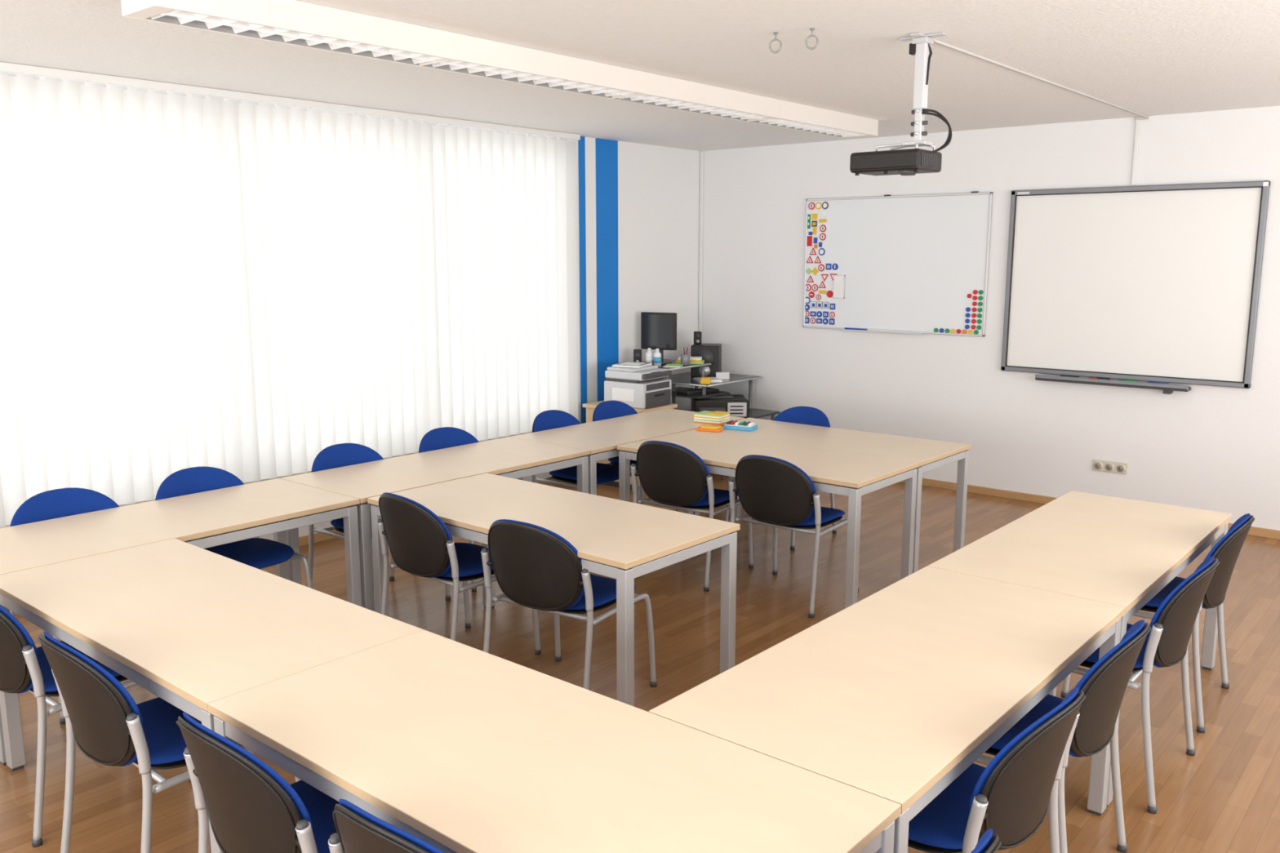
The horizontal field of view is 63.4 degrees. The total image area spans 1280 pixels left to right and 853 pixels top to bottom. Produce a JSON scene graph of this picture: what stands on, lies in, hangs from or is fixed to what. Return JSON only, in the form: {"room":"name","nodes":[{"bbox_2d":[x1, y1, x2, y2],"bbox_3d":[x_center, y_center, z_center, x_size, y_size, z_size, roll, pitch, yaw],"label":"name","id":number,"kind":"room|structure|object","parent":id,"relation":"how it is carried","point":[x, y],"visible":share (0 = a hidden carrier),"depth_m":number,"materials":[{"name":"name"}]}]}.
{"room":"classroom","nodes":[
{"label":"classroom","id":0,"kind":"room"},
{"bbox_2d":[0,71,700,540],"bbox_3d":[-2.532,-0.569,6.289,0.204,2.805,9.350,8,12,40],"label":"wall","id":1,"kind":"structure","parent":0,"point":[637,205],"depth_m":8.88,"materials":[{"name":"paint"}]},
{"bbox_2d":[14,479,564,614],"bbox_3d":[-2.457,0.797,6.442,0.015,0.060,9.334,8,12,40],"label":"baseboard","id":2,"kind":"structure","parent":1,"relation":"attached to","point":[317,537],"depth_m":6.83,"materials":[{"name":"brown wood"}]},
{"bbox_2d":[0,0,1279,151],"bbox_3d":[0.369,-1.622,3.627,7.800,0.150,9.750,8,12,40],"label":"ceiling","id":3,"kind":"structure","parent":0,"point":[1145,57],"depth_m":4.97,"materials":[{"name":"paint"}]},
{"bbox_2d":[0,61,580,528],"bbox_3d":[-2.338,-0.800,6.210,0.040,2.321,5.740,8,12,40],"label":"vertical blinds","id":4,"kind":"object","parent":3,"relation":"hanging from","point":[248,291],"visible":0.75,"depth_m":6.22,"materials":[{"name":"fabric"}]},
{"bbox_2d":[120,0,878,138],"bbox_3d":[-0.067,-1.794,5.452,0.257,0.111,5.104,8,12,40],"label":"ceiling light fixture","id":5,"kind":"object","parent":3,"relation":"attached to","point":[290,22],"depth_m":4.54,"materials":[{"name":"white metal"}]},
{"bbox_2d":[768,31,782,53],"bbox_3d":[0.577,-1.633,4.409,0.050,0.084,0.030,8,12,40],"label":"ceiling hook","id":6,"kind":"object","parent":3,"relation":"hanging from","point":[775,33],"depth_m":4.41,"materials":[{"name":"white metal"}]},
{"bbox_2d":[804,27,818,49],"bbox_3d":[0.719,-1.620,4.330,0.050,0.084,0.030,8,12,40],"label":"ceiling hook","id":7,"kind":"object","parent":3,"relation":"hanging from","point":[811,28],"depth_m":4.33,"materials":[{"name":"white metal"}]},
{"bbox_2d":[849,31,951,175],"bbox_3d":[1.167,-1.398,4.540,0.394,0.591,0.276,8,12,40],"label":"ceiling projector","id":8,"kind":"object","parent":3,"relation":"attached to","point":[908,162],"depth_m":4.48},
{"bbox_2d":[0,463,1279,852],"bbox_3d":[0.369,1.278,4.112,7.800,0.120,9.750,8,12,40],"label":"floor","id":9,"kind":"structure","parent":0,"point":[1224,797],"depth_m":4.74,"materials":[{"name":"laminate"}]},
{"bbox_2d":[9,487,119,724],"bbox_3d":[-2.389,0.724,4.518,0.618,0.838,0.569,8,12,40],"label":"chair","id":10,"kind":"object","parent":9,"relation":"on","point":[63,502],"visible":0.13,"depth_m":4.62,"materials":[{"name":"blue fabric"}]},
{"bbox_2d":[0,605,191,847],"bbox_3d":[-2.002,0.876,3.608,0.569,0.838,0.618,8,12,39],"label":"chair","id":11,"kind":"object","parent":9,"relation":"on","point":[24,667],"visible":0.36,"depth_m":3.31,"materials":[{"name":"blue fabric"}]},
{"bbox_2d":[36,631,301,852],"bbox_3d":[-1.424,0.957,3.127,0.569,0.838,0.618,8,13,41],"label":"chair","id":12,"kind":"object","parent":9,"relation":"on","point":[105,722],"visible":0.73,"depth_m":2.86,"materials":[{"name":"black plastic"}]},
{"bbox_2d":[0,478,361,765],"bbox_3d":[-2.116,0.766,4.596,0.708,0.730,1.598,8,12,40],"label":"conference table","id":13,"kind":"object","parent":9,"relation":"on","point":[223,516],"visible":0.79,"depth_m":4.56,"materials":[{"name":"brown wood"}]},
{"bbox_2d":[0,537,423,852],"bbox_3d":[-1.511,0.946,3.517,1.613,0.730,0.698,8,12,40],"label":"conference table","id":14,"kind":"object","parent":9,"relation":"on","point":[193,627],"visible":0.73,"depth_m":3.32,"materials":[{"name":"brown wood"}]},
{"bbox_2d":[155,466,312,588],"bbox_3d":[-1.985,0.645,4.989,0.618,0.838,0.569,7,12,38],"label":"chair","id":15,"kind":"object","parent":9,"relation":"on","point":[258,553],"visible":0.25,"depth_m":5.02,"materials":[{"name":"blue fabric"}]},
{"bbox_2d":[176,711,339,852],"bbox_3d":[-0.798,1.044,2.605,0.569,0.838,0.618,8,13,41],"label":"chair","id":16,"kind":"object","parent":9,"relation":"on","point":[249,807],"visible":0.61,"depth_m":2.31,"materials":[{"name":"black plastic"}]},
{"bbox_2d":[308,443,450,600],"bbox_3d":[-1.449,0.541,5.615,0.618,0.838,0.569,8,13,41],"label":"chair","id":17,"kind":"object","parent":9,"relation":"on","point":[337,455],"visible":0.2,"depth_m":5.67,"materials":[{"name":"blue fabric"}]},
{"bbox_2d":[328,799,444,852],"bbox_3d":[-0.319,1.106,2.231,0.569,0.838,0.618,7,12,38],"label":"chair","id":18,"kind":"object","parent":9,"relation":"on","point":[358,831],"visible":0.75,"depth_m":1.95,"materials":[{"name":"black plastic"}]},
{"bbox_2d":[280,436,590,611],"bbox_3d":[-1.080,0.564,5.804,0.708,0.730,1.600,8,12,40],"label":"conference table","id":19,"kind":"object","parent":9,"relation":"on","point":[514,458],"visible":0.56,"depth_m":5.59,"materials":[{"name":"brown wood"}]},
{"bbox_2d":[418,426,479,591],"bbox_3d":[-0.989,0.451,6.152,0.618,0.838,0.569,8,12,40],"label":"chair","id":20,"kind":"object","parent":9,"relation":"on","point":[442,437],"visible":0.12,"depth_m":6.26,"materials":[{"name":"blue fabric"}]},
{"bbox_2d":[377,492,541,654],"bbox_3d":[-0.878,0.674,4.815,0.569,0.838,0.618,9,13,41],"label":"chair","id":21,"kind":"object","parent":9,"relation":"on","point":[420,543],"visible":0.89,"depth_m":4.58,"materials":[{"name":"black plastic"}]},
{"bbox_2d":[367,473,740,706],"bbox_3d":[-0.433,0.740,4.749,1.628,0.730,0.748,8,12,40],"label":"conference table","id":22,"kind":"object","parent":9,"relation":"on","point":[621,540],"visible":0.72,"depth_m":4.49,"materials":[{"name":"brown wood"}]},
{"bbox_2d":[207,630,901,852],"bbox_3d":[-0.283,1.117,2.494,1.598,0.730,0.698,8,12,40],"label":"conference table","id":23,"kind":"object","parent":9,"relation":"on","point":[455,746],"visible":0.93,"depth_m":2.37,"materials":[{"name":"brown wood"}]},
{"bbox_2d":[480,519,657,690],"bbox_3d":[-0.323,0.746,4.389,0.569,0.838,0.618,6,11,33],"label":"chair","id":24,"kind":"object","parent":9,"relation":"on","point":[534,566],"visible":0.9,"depth_m":4.14,"materials":[{"name":"black plastic"}]},
{"bbox_2d":[531,409,639,500],"bbox_3d":[-0.393,0.335,6.848,0.618,0.838,0.569,8,12,39],"label":"chair","id":25,"kind":"object","parent":9,"relation":"on","point":[551,419],"visible":0.3,"depth_m":6.80,"materials":[{"name":"blue fabric"}]},
{"bbox_2d":[592,400,644,504],"bbox_3d":[-0.018,0.261,7.285,0.618,0.838,0.569,9,13,41],"label":"chair","id":26,"kind":"object","parent":9,"relation":"on","point":[606,410],"visible":0.18,"depth_m":7.37,"materials":[{"name":"blue fabric"}]},
{"bbox_2d":[510,408,744,517],"bbox_3d":[-0.044,0.362,7.013,0.708,0.730,1.600,8,12,40],"label":"conference table","id":27,"kind":"object","parent":9,"relation":"on","point":[602,437],"visible":0.44,"depth_m":6.77,"materials":[{"name":"brown wood"}]},
{"bbox_2d":[693,410,729,424],"bbox_3d":[0.494,-0.065,7.132,0.200,0.070,0.150,6,11,32],"label":"card stack","id":28,"kind":"object","parent":27,"relation":"on","point":[704,416],"visible":0.99,"depth_m":7.08,"materials":[{"name":"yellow paper"}]},
{"bbox_2d":[582,400,677,489],"bbox_3d":[-0.078,0.140,8.553,0.620,0.659,0.490,8,12,40],"label":"base cabinet","id":29,"kind":"object","parent":9,"relation":"on","point":[590,406],"visible":0.19,"depth_m":8.46,"materials":[{"name":"beige wood"}]},
{"bbox_2d":[604,364,671,408],"bbox_3d":[-0.009,-0.334,8.445,0.422,0.310,0.404,7,12,36],"label":"printer","id":30,"kind":"object","parent":29,"relation":"on","point":[646,387],"visible":0.91,"depth_m":8.30,"materials":[{"name":"grey plastic"}]},
{"bbox_2d":[612,361,652,368],"bbox_3d":[-0.063,-0.510,8.472,0.240,0.024,0.270,4,10,23],"label":"paper stack","id":31,"kind":"object","parent":30,"relation":"on","point":[626,364],"visible":1,"depth_m":8.40,"materials":[{"name":"white paper"}]},
{"bbox_2d":[630,440,753,591],"bbox_3d":[0.287,0.457,6.116,0.569,0.838,0.618,7,12,35],"label":"chair","id":32,"kind":"object","parent":9,"relation":"on","point":[671,475],"visible":0.85,"depth_m":5.87,"materials":[{"name":"black plastic"}]},
{"bbox_2d":[641,359,779,479],"bbox_3d":[0.563,-0.095,9.126,0.940,0.935,1.100,8,12,40],"label":"desk","id":33,"kind":"object","parent":9,"relation":"on","point":[685,379],"visible":0.35,"depth_m":9.03,"materials":[{"name":"grey metal"}]},
{"bbox_2d":[633,349,641,362],"bbox_3d":[-0.021,-0.597,8.890,0.070,0.130,0.083,0,9,0],"label":"speaker","id":34,"kind":"object","parent":33,"relation":"on","point":[637,353],"visible":0.64,"depth_m":8.85},
{"bbox_2d":[645,347,653,364],"bbox_3d":[0.080,-0.591,8.793,0.067,0.150,0.067,8,12,40],"label":"spray bottle","id":35,"kind":"object","parent":33,"relation":"on","point":[649,354],"visible":0.91,"depth_m":8.77,"materials":[{"name":"white plastic"}]},
{"bbox_2d":[653,348,661,366],"bbox_3d":[0.147,-0.584,8.750,0.067,0.150,0.067,8,12,40],"label":"spray bottle","id":36,"kind":"object","parent":33,"relation":"on","point":[657,355],"visible":0.94,"depth_m":8.73,"materials":[{"name":"white plastic"}]},
{"bbox_2d":[640,311,676,364],"bbox_3d":[0.167,-0.767,8.967,0.330,0.440,0.220,5,11,26],"label":"computer monitor","id":37,"kind":"object","parent":33,"relation":"on","point":[658,330],"depth_m":8.93,"materials":[{"name":"black plastic"}]},
{"bbox_2d":[662,363,683,367],"bbox_3d":[0.282,-0.516,8.765,0.140,0.012,0.180,2,10,11],"label":"paper sheets","id":38,"kind":"object","parent":33,"relation":"on","point":[668,365],"visible":1,"depth_m":8.73,"materials":[{"name":"green paper"}]},
{"bbox_2d":[680,346,689,365],"bbox_3d":[0.387,-0.600,8.847,0.080,0.151,0.080,8,12,40],"label":"pen cup","id":39,"kind":"object","parent":33,"relation":"on","point":[685,358],"visible":0.98,"depth_m":8.82,"materials":[{"name":"black plastic"}]},
{"bbox_2d":[675,356,704,364],"bbox_3d":[0.437,-0.578,9.020,0.240,0.050,0.180,1,10,6],"label":"stack","id":40,"kind":"object","parent":33,"relation":"on","point":[693,360],"visible":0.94,"depth_m":8.94,"materials":[{"name":"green paper"}]},
{"bbox_2d":[676,386,719,395],"bbox_3d":[0.500,-0.303,8.906,0.400,0.026,0.130,-9,13,-43],"label":"keyboard","id":41,"kind":"object","parent":33,"relation":"on","point":[697,391],"depth_m":8.84,"materials":[{"name":"black plastic"}]},
{"bbox_2d":[700,377,711,384],"bbox_3d":[0.558,-0.390,8.788,0.080,0.056,0.060,2,10,11],"label":"cube","id":42,"kind":"object","parent":33,"relation":"on","point":[704,380],"visible":1,"depth_m":8.76,"materials":[{"name":"yellow paper"}]},
{"bbox_2d":[690,343,721,377],"bbox_3d":[0.596,-0.595,9.317,0.250,0.285,0.243,2,10,10],"label":"subwoofer","id":43,"kind":"object","parent":33,"relation":"on","point":[711,353],"visible":0.78,"depth_m":9.20,"materials":[{"name":"black plastic"}]},
{"bbox_2d":[693,331,702,343],"bbox_3d":[0.520,-0.802,9.348,0.070,0.110,0.083,0,9,0],"label":"speaker","id":44,"kind":"object","parent":43,"relation":"on","point":[697,335],"visible":1,"depth_m":9.31},
{"bbox_2d":[692,377,722,382],"bbox_3d":[0.583,-0.407,9.003,0.200,0.018,0.260,-2,10,-11],"label":"paper stack","id":45,"kind":"object","parent":33,"relation":"on","point":[713,380],"visible":0.71,"depth_m":8.96,"materials":[{"name":"white paper"}]},
{"bbox_2d":[691,393,748,418],"bbox_3d":[0.683,-0.178,8.897,0.460,0.180,0.359,0,9,-2],"label":"printer","id":46,"kind":"object","parent":33,"relation":"on","point":[737,405],"visible":0.59,"depth_m":8.73,"materials":[{"name":"black plastic"}]},
{"bbox_2d":[715,372,729,379],"bbox_3d":[0.728,-0.448,9.124,0.120,0.060,0.060,0,9,0],"label":"card holder","id":47,"kind":"object","parent":33,"relation":"on","point":[722,375],"visible":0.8,"depth_m":9.12,"materials":[{"name":"paper"}]},
{"bbox_2d":[617,431,919,608],"bbox_3d":[0.709,0.517,6.082,1.628,0.730,0.706,8,12,40],"label":"conference table","id":48,"kind":"object","parent":9,"relation":"on","point":[864,474],"visible":0.77,"depth_m":5.80,"materials":[{"name":"brown wood"}]},
{"bbox_2d":[724,406,836,550],"bbox_3d":[0.969,0.312,6.979,0.569,0.838,0.618,8,12,40],"label":"chair","id":49,"kind":"object","parent":9,"relation":"on","point":[809,415],"visible":0.16,"depth_m":7.08,"materials":[{"name":"blue fabric"}]},
{"bbox_2d":[728,454,858,617],"bbox_3d":[0.827,0.528,5.692,0.569,0.838,0.618,7,12,38],"label":"chair","id":50,"kind":"object","parent":9,"relation":"on","point":[776,493],"visible":0.91,"depth_m":5.45,"materials":[{"name":"black plastic"}]},
{"bbox_2d":[688,417,971,573],"bbox_3d":[1.168,0.428,6.617,1.628,0.730,0.709,8,12,40],"label":"conference table","id":51,"kind":"object","parent":9,"relation":"on","point":[931,455],"visible":0.41,"depth_m":6.35,"materials":[{"name":"brown wood"}]},
{"bbox_2d":[695,424,723,431],"bbox_3d":[0.459,0.010,6.803,0.160,0.030,0.100,4,10,23],"label":"box","id":52,"kind":"object","parent":51,"relation":"on","point":[707,428],"visible":1,"depth_m":6.77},
{"bbox_2d":[711,423,726,426],"bbox_3d":[0.559,-0.011,6.968,0.150,0.018,0.018,-2,10,-11],"label":"marker pen","id":53,"kind":"object","parent":52,"relation":"on","point":[720,424],"visible":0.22,"depth_m":6.96,"materials":[{"name":"orange plastic"}]},
{"bbox_2d":[723,420,757,431],"bbox_3d":[0.666,-0.008,6.861,0.200,0.047,0.120,5,11,25],"label":"box","id":54,"kind":"object","parent":51,"relation":"on","point":[735,425],"visible":1,"depth_m":6.82,"materials":[{"name":"blue plastic"}]},
{"bbox_2d":[648,566,1125,852],"bbox_3d":[0.811,1.018,3.084,0.698,0.730,1.621,8,12,40],"label":"conference table","id":55,"kind":"object","parent":9,"relation":"on","point":[894,695],"visible":0.78,"depth_m":2.82,"materials":[{"name":"brown wood"}]},
{"bbox_2d":[970,828,1001,852],"bbox_3d":[0.376,1.131,2.086,0.618,0.838,0.569,9,13,43],"label":"chair","id":56,"kind":"object","parent":9,"relation":"on","point":[986,843],"visible":1,"depth_m":1.88,"materials":[{"name":"blue fabric"}]},
{"bbox_2d":[907,686,1085,852],"bbox_3d":[0.804,1.025,2.716,0.618,0.838,0.569,9,13,41],"label":"chair","id":57,"kind":"object","parent":9,"relation":"on","point":[1012,797],"visible":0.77,"depth_m":2.46,"materials":[{"name":"black plastic"}]},
{"bbox_2d":[974,619,1151,852],"bbox_3d":[1.188,0.949,3.172,0.618,0.838,0.569,8,12,39],"label":"chair","id":58,"kind":"object","parent":9,"relation":"on","point":[1104,686],"visible":0.54,"depth_m":2.90,"materials":[{"name":"black plastic"}]},
{"bbox_2d":[927,490,1231,808],"bbox_3d":[1.859,0.814,4.306,0.698,0.730,1.616,8,12,40],"label":"conference table","id":59,"kind":"object","parent":9,"relation":"on","point":[1122,552],"visible":0.6,"depth_m":4.10,"materials":[{"name":"brown wood"}]},
{"bbox_2d":[1048,555,1219,813],"bbox_3d":[1.742,0.842,3.812,0.618,0.838,0.569,8,12,40],"label":"chair","id":60,"kind":"object","parent":9,"relation":"on","point":[1166,645],"visible":0.59,"depth_m":3.52,"materials":[{"name":"blue fabric"}]},
{"bbox_2d":[1061,513,1254,733],"bbox_3d":[2.216,0.743,4.403,0.618,0.838,0.569,7,12,38],"label":"chair","id":61,"kind":"object","parent":9,"relation":"on","point":[1227,549],"visible":0.57,"depth_m":4.13,"materials":[{"name":"black plastic"}]},
{"bbox_2d":[701,105,1279,530],"bbox_3d":[3.451,-0.766,7.468,7.800,2.805,0.200,8,12,40],"label":"wall","id":62,"kind":"structure","parent":0,"point":[1211,448],"depth_m":7.91,"materials":[{"name":"paint"}]},
{"bbox_2d":[697,151,703,388],"bbox_3d":[0.568,-1.173,9.722,0.030,2.744,0.020,8,12,40],"label":"channel","id":63,"kind":"object","parent":62,"relation":"attached to","point":[701,165],"visible":0.56,"depth_m":9.62,"materials":[{"name":"white plastic"}]},
{"bbox_2d":[803,191,992,336],"bbox_3d":[2.037,-1.319,8.420,1.620,1.108,0.045,8,12,40],"label":"whiteboard","id":64,"kind":"object","parent":62,"relation":"attached to","point":[909,264],"visible":1,"depth_m":8.35,"materials":[{"name":"plastic"}]},
{"bbox_2d":[804,201,983,334],"bbox_3d":[2.029,-1.312,8.429,1.589,1.050,0.013,8,12,40],"label":"magnets","id":65,"kind":"object","parent":64,"relation":"attached to","point":[838,280],"visible":1,"depth_m":8.82,"materials":[{"name":"multicoloured plastic"}]},
{"bbox_2d":[933,39,1148,185],"bbox_3d":[2.350,-1.686,5.864,0.085,0.459,3.403,8,12,40],"label":"channel","id":66,"kind":"object","parent":62,"relation":"attached to","point":[1142,117],"visible":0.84,"depth_m":5.92,"materials":[{"name":"plastic"}]},
{"bbox_2d":[900,478,1279,539],"bbox_3d":[3.382,0.601,7.613,7.400,0.060,0.015,8,12,40],"label":"baseboard","id":67,"kind":"structure","parent":62,"relation":"attached to","point":[1256,531],"depth_m":8.02,"materials":[{"name":"brown wood"}]},
{"bbox_2d":[1093,459,1127,474],"bbox_3d":[3.419,0.291,7.525,0.235,0.081,0.020,8,12,40],"label":"wall socket","id":68,"kind":"object","parent":62,"relation":"attached to","point":[1098,465],"visible":1,"depth_m":7.52,"materials":[{"name":"white plastic"}]},
{"bbox_2d":[1000,180,1270,394],"bbox_3d":[3.391,-0.964,7.282,1.674,1.423,0.100,8,12,40],"label":"whiteboard","id":69,"kind":"object","parent":62,"relation":"attached to","point":[1157,284],"visible":1,"depth_m":7.24,"materials":[{"name":"white plastic"}]}
]}

